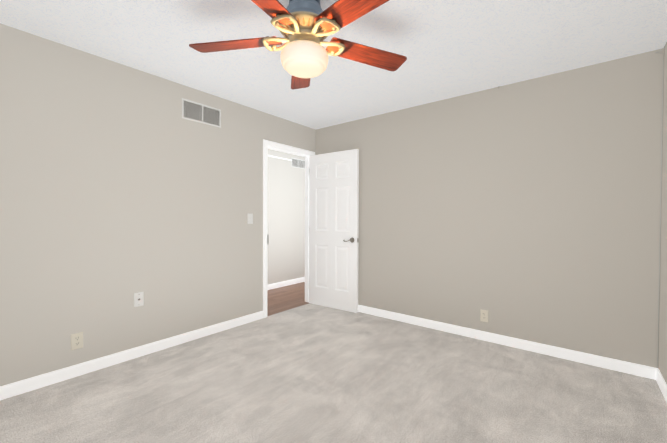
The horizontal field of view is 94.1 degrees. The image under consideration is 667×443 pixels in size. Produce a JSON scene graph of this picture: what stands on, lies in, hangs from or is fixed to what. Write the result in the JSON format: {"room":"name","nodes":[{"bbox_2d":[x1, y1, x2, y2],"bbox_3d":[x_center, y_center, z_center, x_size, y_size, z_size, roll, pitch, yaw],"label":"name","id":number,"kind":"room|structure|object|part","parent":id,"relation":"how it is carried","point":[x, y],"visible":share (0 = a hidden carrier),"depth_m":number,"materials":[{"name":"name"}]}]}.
{"room":"empty bedroom","nodes":[
{"label":"empty bedroom","id":0,"kind":"room"},
{"bbox_2d":[0,23,315,385],"bbox_3d":[-0.831,-0.087,3.777,0.115,2.440,6.100,1,1,39],"label":"wall","id":1,"kind":"structure","parent":0,"point":[121,185],"depth_m":2.50,"materials":[{"name":"grey paint"}]},
{"bbox_2d":[71,332,82,349],"bbox_3d":[-1.922,0.889,2.327,0.008,0.118,0.072,1,1,39],"label":"electrical outlet","id":2,"kind":"object","parent":1,"relation":"attached to","point":[76,340],"visible":1,"depth_m":2.32,"materials":[{"name":"white plastic"}]},
{"bbox_2d":[0,311,263,399],"bbox_3d":[-1.750,1.106,2.542,0.013,0.085,2.940,1,1,39],"label":"baseboard","id":3,"kind":"structure","parent":1,"relation":"attached to","point":[29,384],"depth_m":2.50,"materials":[{"name":"white wood"}]},
{"bbox_2d":[134,292,143,306],"bbox_3d":[-1.657,0.657,2.648,0.016,0.118,0.072,1,1,39],"label":"outlet","id":4,"kind":"object","parent":1,"relation":"attached to","point":[138,298],"visible":1,"depth_m":2.65,"materials":[{"name":"white plastic"}]},
{"bbox_2d":[182,98,220,127],"bbox_3d":[-1.298,-1.078,3.074,0.008,0.190,0.405,1,1,39],"label":"air vent","id":5,"kind":"object","parent":1,"relation":"in","point":[200,113],"visible":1,"depth_m":3.06,"materials":[{"name":"white metal"}]},
{"bbox_2d":[247,213,252,223],"bbox_3d":[-0.944,-0.044,3.531,0.016,0.118,0.072,1,1,39],"label":"light switch","id":6,"kind":"object","parent":1,"relation":"attached to","point":[249,218],"visible":1,"depth_m":3.53,"materials":[{"name":"white plastic"}]},
{"bbox_2d":[263,139,314,317],"bbox_3d":[-0.598,0.072,4.070,0.153,2.115,0.905,1,1,39],"label":"door frame","id":7,"kind":"structure","parent":1,"relation":"attached to","point":[275,146],"depth_m":3.90,"materials":[{"name":"white wood"}]},
{"bbox_2d":[309,149,358,312],"bbox_3d":[-0.002,0.104,4.093,0.790,2.035,0.127,1,1,39],"label":"door","id":8,"kind":"structure","parent":7,"relation":"attached to","point":[333,223],"depth_m":4.04,"materials":[{"name":"white wood"}]},
{"bbox_2d":[267,149,304,284],"bbox_3d":[-1.680,-0.100,4.453,0.115,2.440,6.100,1,1,39],"label":"wall","id":9,"kind":"structure","parent":0,"point":[286,218],"depth_m":5.41,"materials":[{"name":"white paint"}]},
{"bbox_2d":[267,155,291,160],"bbox_3d":[-1.141,-1.098,5.012,0.009,0.022,1.265,1,1,39],"label":"trim","id":10,"kind":"structure","parent":9,"relation":"attached to","point":[279,157],"depth_m":5.29,"materials":[{"name":"white wood"}]},
{"bbox_2d":[267,277,304,289],"bbox_3d":[-1.634,1.079,4.430,0.013,0.085,5.870,1,1,39],"label":"baseboard","id":11,"kind":"structure","parent":9,"relation":"attached to","point":[283,283],"depth_m":5.42,"materials":[{"name":"white wood"}]},
{"bbox_2d":[291,157,304,168],"bbox_3d":[-0.502,-1.075,5.817,0.008,0.165,0.780,1,1,39],"label":"air vent","id":12,"kind":"object","parent":9,"relation":"in","point":[297,163],"visible":0.58,"depth_m":5.63,"materials":[{"name":"white metal"}]},
{"bbox_2d":[267,282,308,315],"bbox_3d":[-1.260,1.177,4.134,1.200,0.100,6.100,1,1,39],"label":"floor","id":13,"kind":"structure","parent":0,"point":[283,298],"depth_m":4.58,"materials":[{"name":"brown wood"}]},
{"bbox_2d":[0,303,666,442],"bbox_3d":[-0.097,1.215,1.802,3.525,0.100,4.130,1,1,39],"label":"floor","id":14,"kind":"structure","parent":0,"point":[310,373],"depth_m":2.09,"materials":[{"name":"grey carpet"}]},
{"bbox_2d":[0,0,666,129],"bbox_3d":[0.092,-1.342,2.954,4.725,0.100,6.215,1,1,39],"label":"ceiling","id":15,"kind":"structure","parent":0,"point":[450,48],"depth_m":2.20,"materials":[{"name":"paint"}]},
{"bbox_2d":[189,0,406,88],"bbox_3d":[-0.153,-1.063,1.730,1.317,0.424,1.330,1,1,39],"label":"fan","id":16,"kind":"object","parent":15,"relation":"hanging from","point":[305,28],"visible":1,"depth_m":1.69,"materials":[{"name":"brown wood"}]},
{"bbox_3d":[-0.577,-1.051,1.836,0.538,0.006,0.150,0,13,10],"label":"blade","id":17,"kind":"part","parent":16,"relation":"part of","materials":[{"name":"brown wood"}]},
{"bbox_3d":[-0.359,-1.044,1.394,0.150,0.006,0.538,14,7,27],"label":"blade","id":18,"kind":"part","parent":16,"relation":"part of","materials":[{"name":"brown wood"}]},
{"label":"blade","id":19,"kind":"part","parent":16,"relation":"part of","materials":[{"name":"brown wood"}]},
{"bbox_3d":[-0.165,-0.920,1.767,0.272,0.136,0.272,1,1,39],"label":"globe","id":20,"kind":"part","parent":16,"relation":"part of","materials":[{"name":"beige glass"}]},
{"bbox_3d":[0.129,-1.043,1.465,0.150,0.006,0.538,16,-10,-43],"label":"blade","id":21,"kind":"part","parent":16,"relation":"part of","materials":[{"name":"brown wood"}]},
{"label":"blade","id":22,"kind":"part","parent":16,"relation":"part of","materials":[{"name":"brown wood"}]},
{"bbox_2d":[316,48,663,367],"bbox_3d":[1.158,-0.074,3.354,3.525,2.440,0.115,1,1,39],"label":"wall","id":23,"kind":"structure","parent":0,"point":[528,210],"depth_m":2.81,"materials":[{"name":"grey paint"}]},
{"bbox_2d":[480,309,487,322],"bbox_3d":[1.474,0.914,3.036,0.072,0.118,0.008,1,1,39],"label":"electrical outlet","id":24,"kind":"object","parent":23,"relation":"attached to","point":[483,315],"visible":1,"depth_m":3.03,"materials":[{"name":"white plastic"}]},
{"bbox_2d":[358,305,651,378],"bbox_3d":[1.058,1.104,3.359,3.390,0.085,0.025,1,1,39],"label":"baseboard","id":25,"kind":"structure","parent":23,"relation":"attached to","point":[595,360],"depth_m":2.82,"materials":[{"name":"white wood"}]},
{"bbox_2d":[658,44,666,383],"bbox_3d":[1.206,-0.035,0.677,0.115,2.440,4.015,1,1,39],"label":"wall","id":26,"kind":"structure","parent":0,"point":[662,364],"depth_m":2.20,"materials":[{"name":"grey paint"}]},
{"bbox_2d":[652,367,666,401],"bbox_3d":[1.187,1.142,0.779,0.013,0.085,3.900,1,1,39],"label":"baseboard","id":27,"kind":"structure","parent":26,"relation":"attached to","point":[656,375],"depth_m":2.18,"materials":[{"name":"white wood"}]}
]}

